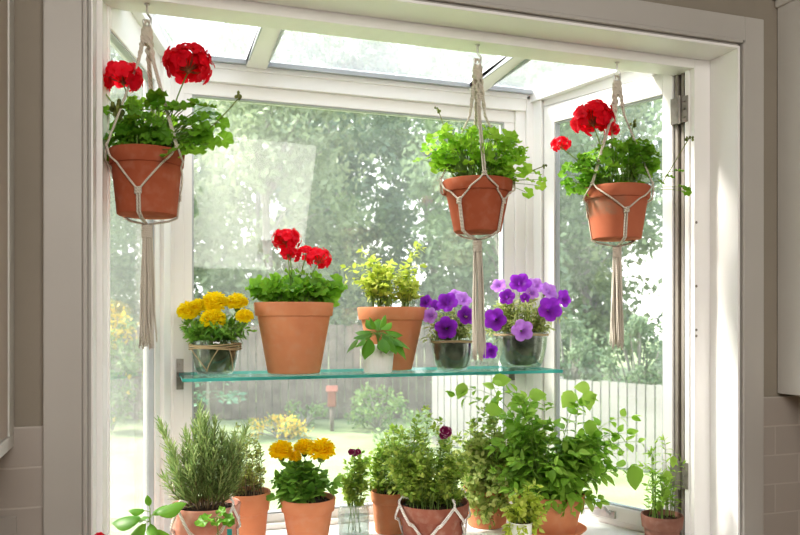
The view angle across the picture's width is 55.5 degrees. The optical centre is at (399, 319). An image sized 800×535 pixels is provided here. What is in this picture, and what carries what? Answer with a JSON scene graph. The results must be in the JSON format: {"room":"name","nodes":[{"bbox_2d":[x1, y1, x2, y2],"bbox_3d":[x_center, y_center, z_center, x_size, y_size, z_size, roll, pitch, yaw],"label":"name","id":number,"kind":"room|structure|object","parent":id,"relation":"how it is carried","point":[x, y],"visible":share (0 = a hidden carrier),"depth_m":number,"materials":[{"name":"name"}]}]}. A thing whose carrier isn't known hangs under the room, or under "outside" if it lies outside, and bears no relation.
{"room":"kitchen","nodes":[
{"label":"kitchen","id":0,"kind":"room"},
{"bbox_2d":[108,144,184,219],"bbox_3d":[-0.505,-0.272,1.518,0.146,0.128,0.146,0,0,0],"label":"pot","id":1,"kind":"object","parent":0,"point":[160,193],"depth_m":1.47,"materials":[{"name":"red ceramic"}]},
{"bbox_2d":[172,497,240,534],"bbox_3d":[-0.430,0.488,1.685,0.151,0.164,0.151,0,0,0],"label":"pot","id":2,"kind":"object","parent":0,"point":[183,522],"depth_m":1.64,"materials":[{"name":"ceramic"}]},
{"bbox_2d":[234,486,270,534],"bbox_3d":[-0.378,0.496,1.876,0.116,0.147,0.116,0,0,0],"label":"pot","id":3,"kind":"object","parent":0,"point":[254,507],"depth_m":1.84,"materials":[{"name":"orange ceramic"}]},
{"bbox_2d":[14,0,796,426],"bbox_3d":[0.178,0.150,1.691,5.800,2.700,0.100,0,0,-18],"label":"wall","id":4,"kind":"structure","parent":0,"point":[28,14],"depth_m":1.36,"materials":[{"name":"beige paint"}]},
{"bbox_2d":[0,0,13,457],"bbox_3d":[-0.856,-0.327,1.113,0.473,1.101,0.346,0,0,-18],"label":"upper cabinet","id":5,"kind":"object","parent":4,"relation":"attached to","point":[6,6],"visible":1,"depth_m":1.29,"materials":[{"name":"paint"}]},
{"bbox_2d":[0,426,42,534],"bbox_3d":[-1.599,0.395,1.047,2.022,0.410,0.008,0,0,-18],"label":"backsplash","id":6,"kind":"structure","parent":4,"relation":"attached to","point":[21,467],"depth_m":1.35,"materials":[{"name":"tile"}]},
{"bbox_2d":[43,0,90,534],"bbox_3d":[-0.598,-0.066,1.368,0.079,1.332,0.026,0,0,-18],"label":"trim","id":7,"kind":"structure","parent":4,"relation":"attached to","point":[66,23],"depth_m":1.36,"materials":[{"name":"grey paint"}]},
{"bbox_2d":[96,0,709,534],"bbox_3d":[0.006,-0.081,1.954,1.464,1.303,0.554,0,0,-18],"label":"window","id":8,"kind":"structure","parent":4,"relation":"in","point":[529,236],"depth_m":1.95,"materials":[{"name":"white paint"}]},
{"bbox_2d":[142,3,151,26],"bbox_3d":[-0.505,-0.608,1.518,0.017,0.048,0.012,0,0,-31],"label":"hook","id":9,"kind":"object","parent":8,"relation":"attached to","point":[145,4],"visible":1,"depth_m":1.52,"materials":[{"name":"metal"}]},
{"bbox_2d":[104,19,183,349],"bbox_3d":[-0.504,-0.271,1.524,0.153,0.661,0.150,0,0,0],"label":"macrame hanger","id":10,"kind":"object","parent":9,"relation":"hanging from","point":[147,321],"visible":0.94,"depth_m":1.51,"materials":[{"name":"fabric"}]},
{"bbox_2d":[103,42,241,219],"bbox_3d":[-0.465,-0.377,1.513,0.289,0.339,0.164,0,0,20],"label":"geranium","id":11,"kind":"object","parent":10,"relation":"hanging from","point":[138,150],"visible":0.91,"depth_m":1.49,"materials":[{"name":"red plant"}]},
{"bbox_2d":[176,359,562,389],"bbox_3d":[-0.069,0.142,2.039,1.011,0.080,0.234,0,0,-18],"label":"glass shelf","id":12,"kind":"object","parent":8,"relation":"attached to","point":[511,372],"visible":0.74,"depth_m":1.99,"materials":[{"name":"glass"}]},
{"bbox_2d":[176,291,256,373],"bbox_3d":[-0.462,0.032,1.908,0.206,0.209,0.155,0,0,6],"label":"marigold","id":13,"kind":"object","parent":12,"relation":"on","point":[218,357],"visible":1,"depth_m":1.88,"materials":[{"name":"yellow plant"}]},
{"bbox_2d":[245,228,347,373],"bbox_3d":[-0.268,-0.051,1.970,0.221,0.375,0.210,0,0,44],"label":"geranium","id":14,"kind":"object","parent":12,"relation":"on","point":[294,316],"visible":1,"depth_m":1.92,"materials":[{"name":"orange ceramic"}]},
{"bbox_2d":[254,302,333,373],"bbox_3d":[-0.275,0.046,1.973,0.206,0.182,0.206,0,0,0],"label":"pot","id":15,"kind":"object","parent":14,"relation":"on","point":[293,334],"depth_m":1.90,"materials":[{"name":"orange ceramic"}]},
{"bbox_2d":[347,315,409,373],"bbox_3d":[-0.053,0.062,1.954,0.164,0.150,0.123,0,0,17],"label":"basil","id":16,"kind":"object","parent":12,"relation":"on","point":[377,358],"visible":1,"depth_m":1.94,"materials":[{"name":"green plant"}]},
{"bbox_2d":[362,344,393,373],"bbox_3d":[-0.057,0.100,1.970,0.094,0.073,0.094,0,0,0],"label":"pot","id":17,"kind":"object","parent":16,"relation":"on","point":[379,362],"depth_m":1.93,"materials":[{"name":"white ceramic"}]},
{"bbox_2d":[340,241,426,369],"bbox_3d":[-0.034,-0.042,2.118,0.220,0.357,0.192,0,0,37],"label":"potted plant","id":18,"kind":"object","parent":12,"relation":"on","point":[406,320],"visible":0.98,"depth_m":2.07,"materials":[{"name":"orange ceramic"}]},
{"bbox_2d":[357,307,426,369],"bbox_3d":[-0.022,0.051,2.110,0.192,0.172,0.192,0,0,0],"label":"pot","id":19,"kind":"object","parent":18,"relation":"on","point":[407,321],"depth_m":2.05,"materials":[{"name":"orange ceramic"}]},
{"bbox_2d":[420,289,471,368],"bbox_3d":[0.136,0.025,2.085,0.164,0.224,0.128,0,0,0],"label":"petunia","id":20,"kind":"object","parent":12,"relation":"on","point":[450,352],"visible":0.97,"depth_m":2.06,"materials":[{"name":"purple plant"}]},
{"bbox_2d":[420,295,431,307],"bbox_3d":[0.071,-0.051,2.092,0.034,0.038,0.028,0,0,0],"label":"flower","id":21,"kind":"object","parent":20,"relation":"on","point":[425,301],"depth_m":2.09,"materials":[{"name":"purple plant"}]},
{"bbox_2d":[423,307,437,323],"bbox_3d":[0.082,-0.013,2.069,0.033,0.044,0.034,0,0,-18],"label":"flower","id":22,"kind":"object","parent":20,"relation":"on","point":[430,315],"depth_m":2.07,"materials":[{"name":"purple plant"}]},
{"bbox_2d":[429,299,439,310],"bbox_3d":[0.099,-0.040,2.119,0.028,0.035,0.034,0,0,-35],"label":"flower","id":23,"kind":"object","parent":20,"relation":"on","point":[434,302],"depth_m":2.12,"materials":[{"name":"purple plant"}]},
{"bbox_2d":[434,316,457,338],"bbox_3d":[0.122,0.020,2.029,0.046,0.061,0.045,0,0,-38],"label":"flower","id":24,"kind":"object","parent":20,"relation":"on","point":[445,327],"depth_m":2.03,"materials":[{"name":"purple plant"}]},
{"bbox_2d":[436,293,457,311],"bbox_3d":[0.127,-0.048,2.053,0.050,0.052,0.044,0,0,-29],"label":"flower","id":25,"kind":"object","parent":20,"relation":"on","point":[446,302],"depth_m":2.06,"materials":[{"name":"purple plant"}]},
{"bbox_2d":[449,289,460,293],"bbox_3d":[0.154,-0.071,2.121,0.039,0.032,0.028,0,0,0],"label":"flower","id":26,"kind":"object","parent":20,"relation":"on","point":[454,291],"depth_m":2.13,"materials":[{"name":"purple plant"}]},
{"bbox_2d":[455,292,471,305],"bbox_3d":[0.175,-0.057,2.092,0.049,0.042,0.036,0,0,0],"label":"flower","id":27,"kind":"object","parent":20,"relation":"on","point":[463,299],"depth_m":2.09,"materials":[{"name":"purple plant"}]},
{"bbox_2d":[457,305,471,324],"bbox_3d":[0.179,-0.013,2.044,0.038,0.052,0.039,0,0,31],"label":"flower","id":28,"kind":"object","parent":20,"relation":"on","point":[465,314],"depth_m":2.04,"materials":[{"name":"purple plant"}]},
{"bbox_2d":[483,273,570,366],"bbox_3d":[0.357,0.001,2.183,0.269,0.271,0.171,0,0,0],"label":"petunia","id":29,"kind":"object","parent":12,"relation":"on","point":[522,343],"visible":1,"depth_m":2.15,"materials":[{"name":"purple plant"}]},
{"bbox_2d":[483,343,497,357],"bbox_3d":[0.247,0.085,2.112,0.040,0.045,0.038,0,0,-33],"label":"flower","id":30,"kind":"object","parent":29,"relation":"on","point":[491,349],"depth_m":2.11,"materials":[{"name":"purple plant"}]},
{"bbox_2d":[485,308,506,330],"bbox_3d":[0.270,-0.001,2.141,0.064,0.065,0.035,0,0,14],"label":"flower","id":31,"kind":"object","parent":29,"relation":"on","point":[495,319],"depth_m":2.13,"materials":[{"name":"purple plant"}]},
{"bbox_2d":[490,279,505,292],"bbox_3d":[0.287,-0.100,2.221,0.045,0.040,0.034,0,0,0],"label":"flower","id":32,"kind":"object","parent":29,"relation":"on","point":[498,285],"depth_m":2.22,"materials":[{"name":"purple plant"}]},
{"bbox_2d":[499,289,514,303],"bbox_3d":[0.302,-0.066,2.148,0.035,0.046,0.035,0,0,-27],"label":"flower","id":33,"kind":"object","parent":29,"relation":"on","point":[506,296],"depth_m":2.15,"materials":[{"name":"purple plant"}]},
{"bbox_2d":[509,273,531,291],"bbox_3d":[0.342,-0.106,2.167,0.057,0.055,0.048,0,0,-31],"label":"flower","id":34,"kind":"object","parent":29,"relation":"on","point":[521,283],"depth_m":2.17,"materials":[{"name":"purple plant"}]},
{"bbox_2d":[511,319,532,340],"bbox_3d":[0.337,0.028,2.115,0.061,0.062,0.036,0,0,0],"label":"flower","id":35,"kind":"object","parent":29,"relation":"on","point":[521,330],"depth_m":2.10,"materials":[{"name":"purple plant"}]},
{"bbox_2d":[520,293,529,302],"bbox_3d":[0.352,-0.063,2.139,0.021,0.028,0.021,0,0,-44],"label":"flower","id":36,"kind":"object","parent":29,"relation":"on","point":[525,297],"depth_m":2.14,"materials":[{"name":"purple plant"}]},
{"bbox_2d":[525,287,538,298],"bbox_3d":[0.375,-0.077,2.158,0.035,0.037,0.030,0,0,34],"label":"flower","id":37,"kind":"object","parent":29,"relation":"on","point":[530,292],"depth_m":2.16,"materials":[{"name":"purple plant"}]},
{"bbox_2d":[529,278,542,291],"bbox_3d":[0.393,-0.100,2.191,0.052,0.042,0.038,0,0,0],"label":"flower","id":38,"kind":"object","parent":29,"relation":"on","point":[535,285],"depth_m":2.19,"materials":[{"name":"purple plant"}]},
{"bbox_2d":[541,282,557,298],"bbox_3d":[0.430,-0.084,2.192,0.050,0.052,0.040,0,0,0],"label":"flower","id":39,"kind":"object","parent":29,"relation":"on","point":[549,290],"depth_m":2.19,"materials":[{"name":"purple plant"}]},
{"bbox_2d":[538,297,561,321],"bbox_3d":[0.420,-0.029,2.140,0.070,0.068,0.043,0,0,0],"label":"flower","id":40,"kind":"object","parent":29,"relation":"on","point":[549,309],"depth_m":2.13,"materials":[{"name":"purple plant"}]},
{"bbox_2d":[558,290,570,306],"bbox_3d":[0.469,-0.062,2.171,0.045,0.051,0.040,0,0,0],"label":"flower","id":41,"kind":"object","parent":29,"relation":"on","point":[564,299],"depth_m":2.17,"materials":[{"name":"purple plant"}]},
{"bbox_2d":[473,44,481,64],"bbox_3d":[0.178,-0.608,1.744,0.017,0.048,0.012,0,0,-31],"label":"hook","id":42,"kind":"object","parent":8,"relation":"attached to","point":[476,45],"visible":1,"depth_m":1.74,"materials":[{"name":"metal"}]},
{"bbox_2d":[439,58,515,360],"bbox_3d":[0.178,-0.253,1.744,0.159,0.696,0.159,0,0,40],"label":"macrame hanger","id":43,"kind":"object","parent":42,"relation":"hanging from","point":[478,317],"visible":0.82,"depth_m":1.73,"materials":[{"name":"fabric"}]},
{"bbox_2d":[412,106,546,234],"bbox_3d":[0.185,-0.349,1.744,0.309,0.297,0.158,0,0,0],"label":"herb pot","id":44,"kind":"object","parent":43,"relation":"hanging from","point":[481,205],"visible":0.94,"depth_m":1.71,"materials":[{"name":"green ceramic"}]},
{"bbox_2d":[613,62,620,80],"bbox_3d":[0.531,-0.608,1.861,0.017,0.048,0.012,0,0,-31],"label":"hook","id":45,"kind":"object","parent":8,"relation":"attached to","point":[616,63],"visible":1,"depth_m":1.86,"materials":[{"name":"metal"}]},
{"bbox_2d":[582,74,653,349],"bbox_3d":[0.532,-0.264,1.867,0.176,0.675,0.167,0,0,0],"label":"macrame hanger","id":46,"kind":"object","parent":45,"relation":"hanging from","point":[617,320],"visible":0.94,"depth_m":1.85,"materials":[{"name":"fabric"}]},
{"bbox_2d":[550,99,693,241],"bbox_3d":[0.537,-0.366,1.864,0.341,0.339,0.164,0,0,-8],"label":"geranium","id":47,"kind":"object","parent":46,"relation":"hanging from","point":[606,216],"visible":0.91,"depth_m":1.83,"materials":[{"name":"plant"}]},
{"bbox_2d":[91,0,739,534],"bbox_3d":[0.115,-0.046,1.648,1.452,1.229,0.096,0,0,-18],"label":"trim","id":48,"kind":"structure","parent":4,"relation":"attached to","point":[724,59],"depth_m":1.83,"materials":[{"name":"white paint"}]},
{"bbox_2d":[266,517,644,534],"bbox_3d":[0.052,0.588,1.839,1.449,0.035,0.740,0,0,-18],"label":"windowsill","id":49,"kind":"structure","parent":4,"relation":"attached to","point":[594,527],"depth_m":2.06,"materials":[{"name":"white paint"}]},
{"bbox_2d":[112,495,186,534],"bbox_3d":[-0.528,0.468,1.583,0.148,0.203,0.075,0,0,16],"label":"basil","id":50,"kind":"object","parent":49,"relation":"on","point":[166,511],"visible":1,"depth_m":1.58,"materials":[{"name":"green plant"}]},
{"bbox_2d":[154,398,253,534],"bbox_3d":[-0.435,0.372,1.687,0.180,0.396,0.174,0,0,-40],"label":"rosemary","id":51,"kind":"object","parent":49,"relation":"on","point":[218,491],"visible":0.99,"depth_m":1.66,"materials":[{"name":"plant"}]},
{"bbox_2d":[194,506,234,534],"bbox_3d":[-0.381,0.478,1.563,0.076,0.184,0.060,0,0,-34],"label":"seedling","id":52,"kind":"object","parent":49,"relation":"on","point":[229,520],"visible":1,"depth_m":1.56,"materials":[{"name":"green plant"}]},
{"bbox_2d":[225,422,270,534],"bbox_3d":[-0.380,0.414,1.876,0.121,0.311,0.116,0,0,0],"label":"potted thyme","id":53,"kind":"object","parent":49,"relation":"on","point":[254,507],"visible":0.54,"depth_m":1.85,"materials":[{"name":"orange ceramic"}]},
{"bbox_2d":[266,438,342,534],"bbox_3d":[-0.238,0.428,1.867,0.162,0.282,0.156,0,0,-43],"label":"marigold","id":54,"kind":"object","parent":49,"relation":"on","point":[307,509],"visible":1,"depth_m":1.84,"materials":[{"name":"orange plant"}]},
{"bbox_2d":[280,492,335,534],"bbox_3d":[-0.227,0.503,1.873,0.136,0.133,0.136,0,0,0],"label":"pot","id":55,"kind":"object","parent":54,"relation":"on","point":[304,514],"depth_m":1.83,"materials":[{"name":"orange ceramic"}]},
{"bbox_2d":[337,448,373,534],"bbox_3d":[-0.120,0.452,1.995,0.109,0.236,0.090,0,0,0],"label":"pansy","id":56,"kind":"object","parent":49,"relation":"on","point":[351,490],"visible":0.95,"depth_m":1.99,"materials":[{"name":"green plant"}]},
{"bbox_2d":[365,423,410,534],"bbox_3d":[-0.033,0.425,2.051,0.142,0.290,0.111,0,0,-3],"label":"potted oregano","id":57,"kind":"object","parent":49,"relation":"on","point":[384,505],"visible":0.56,"depth_m":2.02,"materials":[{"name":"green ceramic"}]},
{"bbox_2d":[370,488,402,534],"bbox_3d":[-0.024,0.514,2.051,0.111,0.111,0.111,0,0,0],"label":"pot","id":58,"kind":"object","parent":57,"relation":"on","point":[384,505],"depth_m":2.01,"materials":[{"name":"orange ceramic"}]},
{"bbox_2d":[376,405,472,534],"bbox_3d":[0.060,0.387,1.836,0.231,0.365,0.179,0,0,16],"label":"potted thyme","id":59,"kind":"object","parent":49,"relation":"on","point":[427,506],"visible":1,"depth_m":1.79,"materials":[{"name":"plant"}]},
{"bbox_2d":[397,494,468,534],"bbox_3d":[0.080,0.503,1.833,0.174,0.133,0.174,0,0,0],"label":"pot","id":60,"kind":"object","parent":59,"relation":"on","point":[427,516],"depth_m":1.77,"materials":[{"name":"ceramic"}]},
{"bbox_2d":[451,403,513,529],"bbox_3d":[0.228,0.401,2.089,0.191,0.338,0.217,0,0,0],"label":"potted marjoram","id":61,"kind":"object","parent":49,"relation":"on","point":[485,502],"visible":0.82,"depth_m":2.07,"materials":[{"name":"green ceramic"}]},
{"bbox_2d":[463,485,508,528],"bbox_3d":[0.242,0.517,2.118,0.137,0.104,0.137,0,0,0],"label":"pot","id":62,"kind":"object","parent":61,"relation":"on","point":[496,521],"depth_m":2.06,"materials":[{"name":"orange ceramic"}]},
{"bbox_2d":[500,478,548,534],"bbox_3d":[0.295,0.471,1.792,0.107,0.198,0.099,0,0,-41],"label":"potted oregano","id":63,"kind":"object","parent":49,"relation":"on","point":[522,515],"visible":1,"depth_m":1.78,"materials":[{"name":"green plant"}]},
{"bbox_2d":[508,521,532,534],"bbox_3d":[0.285,0.521,1.790,0.061,0.096,0.061,0,0,0],"label":"pot","id":64,"kind":"object","parent":63,"relation":"on","point":[514,527],"depth_m":1.77,"materials":[{"name":"white ceramic"}]},
{"bbox_2d":[445,373,644,534],"bbox_3d":[0.383,0.355,2.022,0.466,0.430,0.280,0,0,-26],"label":"potted mint","id":65,"kind":"object","parent":49,"relation":"on","point":[560,473],"visible":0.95,"depth_m":1.99,"materials":[{"name":"green plant"}]},
{"bbox_2d":[637,434,686,534],"bbox_3d":[0.645,0.425,1.872,0.101,0.290,0.102,0,0,-42],"label":"seedling","id":66,"kind":"object","parent":49,"relation":"on","point":[656,520],"visible":1,"depth_m":1.86,"materials":[{"name":"green plant"}]},
{"bbox_2d":[415,0,744,45],"bbox_3d":[0.128,-0.696,1.608,1.478,0.072,0.026,0,0,-18],"label":"trim","id":67,"kind":"structure","parent":4,"relation":"attached to","point":[632,15],"depth_m":1.73,"materials":[{"name":"grey paint"}]},
{"bbox_2d":[738,17,763,534],"bbox_3d":[0.850,-0.066,1.847,0.070,1.332,0.026,0,0,-18],"label":"trim","id":68,"kind":"structure","parent":4,"relation":"attached to","point":[752,47],"depth_m":1.84,"materials":[{"name":"grey paint"}]},
{"bbox_2d":[764,396,799,534],"bbox_3d":[1.915,0.395,2.209,2.178,0.410,0.008,0,0,-18],"label":"backsplash","id":69,"kind":"structure","parent":4,"relation":"attached to","point":[781,413],"depth_m":1.89,"materials":[{"name":"tile"}]},
{"bbox_2d":[775,0,799,395],"bbox_3d":[1.278,-0.328,1.810,0.636,1.020,0.364,0,0,-18],"label":"upper cabinet","id":70,"kind":"object","parent":4,"relation":"attached to","point":[788,10],"visible":1,"depth_m":1.85,"materials":[{"name":"paint"}]},
{"bbox_2d":[517,492,584,534],"bbox_3d":[0.403,0.511,2.029,0.180,0.104,0.180,0,0,0],"label":"pot","id":71,"kind":"object","parent":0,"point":[561,520],"depth_m":1.96,"materials":[{"name":"orange ceramic"}]},
{"bbox_2d":[584,182,650,241],"bbox_3d":[0.531,-0.260,1.861,0.160,0.126,0.160,0,0,0],"label":"pot","id":72,"kind":"object","parent":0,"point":[606,216],"depth_m":1.81,"materials":[{"name":"ceramic"}]},
{"bbox_2d":[640,509,683,534],"bbox_3d":[0.645,0.524,1.872,0.102,0.092,0.102,0,0,0],"label":"pot","id":73,"kind":"object","parent":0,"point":[654,521],"depth_m":1.84,"materials":[{"name":"brown ceramic"}]},
{"label":"outside","id":74,"kind":"structure","parent":0,"visible":0},
{"bbox_2d":[110,340,661,534],"bbox_3d":[1.699,1.950,33.081,68.000,0.100,58.250,0,0,-18],"label":"lawn","id":75,"kind":"structure","parent":74,"point":[126,441],"depth_m":10.90,"materials":[{"name":"green plant"}]},
{"bbox_2d":[110,85,141,322],"bbox_3d":[-7.430,-2.332,16.009,4.783,8.486,4.020,0,0,3],"label":"tree","id":76,"kind":"object","parent":75,"relation":"on","point":[125,269],"visible":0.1,"depth_m":16.09,"materials":[{"name":"green plant"}]},
{"bbox_2d":[110,302,142,431],"bbox_3d":[-4.873,0.789,12.882,1.292,2.231,1.117,0,0,0],"label":"flowering shrub","id":77,"kind":"object","parent":75,"relation":"on","point":[118,395],"visible":0.56,"depth_m":12.74,"materials":[{"name":"green plant"}]},
{"bbox_2d":[110,45,142,322],"bbox_3d":[-9.889,-4.644,25.195,4.754,13.099,4.147,0,0,0],"label":"tree","id":78,"kind":"object","parent":75,"relation":"on","point":[112,56],"visible":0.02,"depth_m":25.75,"materials":[{"name":"green plant"}]},
{"bbox_2d":[137,408,142,421],"bbox_3d":[-3.931,1.570,12.689,0.790,0.763,0.684,0,0,33],"label":"shrub","id":79,"kind":"object","parent":75,"relation":"on","point":[141,412],"visible":0.04,"depth_m":12.59,"materials":[{"name":"green plant"}]},
{"bbox_2d":[110,22,243,371],"bbox_3d":[-6.585,-3.017,20.477,4.738,9.858,3.918,0,0,-15],"label":"tree","id":80,"kind":"object","parent":75,"relation":"on","point":[132,302],"visible":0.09,"depth_m":20.11,"materials":[{"name":"green plant"}]},
{"bbox_2d":[194,344,246,432],"bbox_3d":[-3.135,1.126,12.411,1.342,1.549,1.290,0,0,0],"label":"sapling","id":81,"kind":"object","parent":75,"relation":"on","point":[221,393],"visible":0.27,"depth_m":12.38,"materials":[{"name":"plant"}]},
{"bbox_2d":[195,23,328,307],"bbox_3d":[-4.524,-5.360,25.164,4.760,14.528,3.999,0,0,5],"label":"tree","id":82,"kind":"object","parent":75,"relation":"on","point":[225,39],"visible":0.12,"depth_m":24.51,"materials":[{"name":"green plant"}]},
{"bbox_2d":[249,411,313,439],"bbox_3d":[-1.928,1.708,12.222,0.896,0.556,0.845,0,0,41],"label":"clump","id":83,"kind":"object","parent":75,"relation":"on","point":[290,430],"visible":0.98,"depth_m":12.17,"materials":[{"name":"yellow plant"}]},
{"bbox_2d":[110,324,453,419],"bbox_3d":[-5.926,0.990,14.343,13.953,1.820,0.188,0,0,-2],"label":"fence","id":84,"kind":"object","parent":75,"relation":"on","point":[251,357],"visible":0.22,"depth_m":14.40,"materials":[{"name":"grey wood"}]},
{"bbox_2d":[194,41,375,410],"bbox_3d":[-2.746,-1.962,15.858,4.523,7.749,4.089,0,0,0],"label":"tree","id":85,"kind":"object","parent":75,"relation":"on","point":[256,125],"visible":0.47,"depth_m":15.35,"materials":[{"name":"green plant"}]},
{"bbox_2d":[284,399,327,426],"bbox_3d":[-1.638,1.668,13.545,0.821,0.513,0.684,0,0,0],"label":"shrub","id":86,"kind":"object","parent":75,"relation":"on","point":[311,414],"visible":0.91,"depth_m":13.48,"materials":[{"name":"green plant"}]},
{"bbox_2d":[326,385,337,430],"bbox_3d":[-1.163,1.510,13.000,0.200,0.780,0.180,0,0,0],"label":"bird feeder","id":87,"kind":"object","parent":75,"relation":"on","point":[331,389],"visible":1,"depth_m":12.94,"materials":[{"name":"brown wood"}]},
{"bbox_2d":[269,31,427,390],"bbox_3d":[-1.512,-3.444,20.626,4.837,10.714,3.924,0,0,-10],"label":"tree","id":88,"kind":"object","parent":75,"relation":"on","point":[388,212],"visible":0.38,"depth_m":19.86,"materials":[{"name":"green plant"}]},
{"bbox_2d":[288,33,415,367],"bbox_3d":[-1.955,-6.553,29.930,5.781,16.915,4.856,0,0,0],"label":"tree","id":89,"kind":"object","parent":75,"relation":"on","point":[339,51],"visible":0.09,"depth_m":29.41,"materials":[{"name":"green plant"}]},
{"bbox_2d":[343,382,408,429],"bbox_3d":[-0.439,1.499,13.156,1.069,0.883,1.020,0,0,-17],"label":"shrub","id":90,"kind":"object","parent":75,"relation":"on","point":[373,415],"visible":0.97,"depth_m":13.00,"materials":[{"name":"green plant"}]},
{"bbox_2d":[371,407,450,448],"bbox_3d":[0.154,1.636,10.993,1.093,0.756,0.828,0,0,-18],"label":"shrub","id":91,"kind":"object","parent":75,"relation":"on","point":[422,416],"visible":0.34,"depth_m":10.90,"materials":[{"name":"green plant"}]},
{"bbox_2d":[360,44,496,371],"bbox_3d":[0.970,-3.936,25.184,4.612,11.692,3.951,0,0,0],"label":"tree","id":92,"kind":"object","parent":75,"relation":"on","point":[433,68],"visible":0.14,"depth_m":24.59,"materials":[{"name":"green plant"}]},
{"bbox_2d":[431,324,498,382],"bbox_3d":[1.210,0.917,13.240,1.407,1.986,1.092,0,0,0],"label":"shrub","id":93,"kind":"object","parent":75,"relation":"on","point":[491,361],"visible":0.1,"depth_m":13.05,"materials":[{"name":"green plant"}]},
{"bbox_2d":[440,54,549,306],"bbox_3d":[3.923,-6.113,29.920,5.459,16.035,4.696,0,0,0],"label":"tree","id":94,"kind":"object","parent":75,"relation":"on","point":[489,283],"visible":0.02,"depth_m":29.18,"materials":[{"name":"green plant"}]},
{"bbox_2d":[400,49,617,371],"bbox_3d":[2.266,-2.216,16.018,4.553,8.267,3.916,0,0,3],"label":"tree","id":95,"kind":"object","parent":75,"relation":"on","point":[453,257],"visible":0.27,"depth_m":15.40,"materials":[{"name":"green plant"}]},
{"bbox_2d":[432,370,661,471],"bbox_3d":[2.331,1.335,10.114,4.615,1.130,0.166,0,0,39],"label":"picket fence","id":96,"kind":"object","parent":75,"relation":"on","point":[454,416],"visible":0.29,"depth_m":9.82,"materials":[{"name":"white paint"}]},
{"bbox_2d":[560,312,602,429],"bbox_3d":[2.811,0.870,12.899,1.415,2.071,1.114,0,0,0],"label":"shrub","id":97,"kind":"object","parent":75,"relation":"on","point":[572,364],"visible":0.38,"depth_m":12.73,"materials":[{"name":"green plant"}]},
{"bbox_2d":[520,60,661,374],"bbox_3d":[5.036,-3.195,20.546,4.706,10.224,3.979,0,0,23],"label":"tree","id":98,"kind":"object","parent":75,"relation":"on","point":[585,267],"visible":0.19,"depth_m":20.08,"materials":[{"name":"green plant"}]},
{"bbox_2d":[550,63,661,376],"bbox_3d":[6.765,-5.369,25.378,4.772,14.551,3.823,0,0,0],"label":"tree","id":99,"kind":"object","parent":75,"relation":"on","point":[627,133],"visible":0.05,"depth_m":24.95,"materials":[{"name":"green plant"}]},
{"bbox_2d":[596,313,661,439],"bbox_3d":[3.627,0.894,11.459,1.329,2.022,1.057,0,0,0],"label":"shrub","id":100,"kind":"object","parent":75,"relation":"on","point":[640,328],"visible":0.37,"depth_m":11.40,"materials":[{"name":"green plant"}]},
{"bbox_2d":[640,99,661,331],"bbox_3d":[7.302,-2.537,15.924,4.548,8.908,3.877,0,0,0],"label":"tree","id":101,"kind":"object","parent":75,"relation":"on","point":[658,103],"visible":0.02,"depth_m":16.59,"materials":[{"name":"green plant"}]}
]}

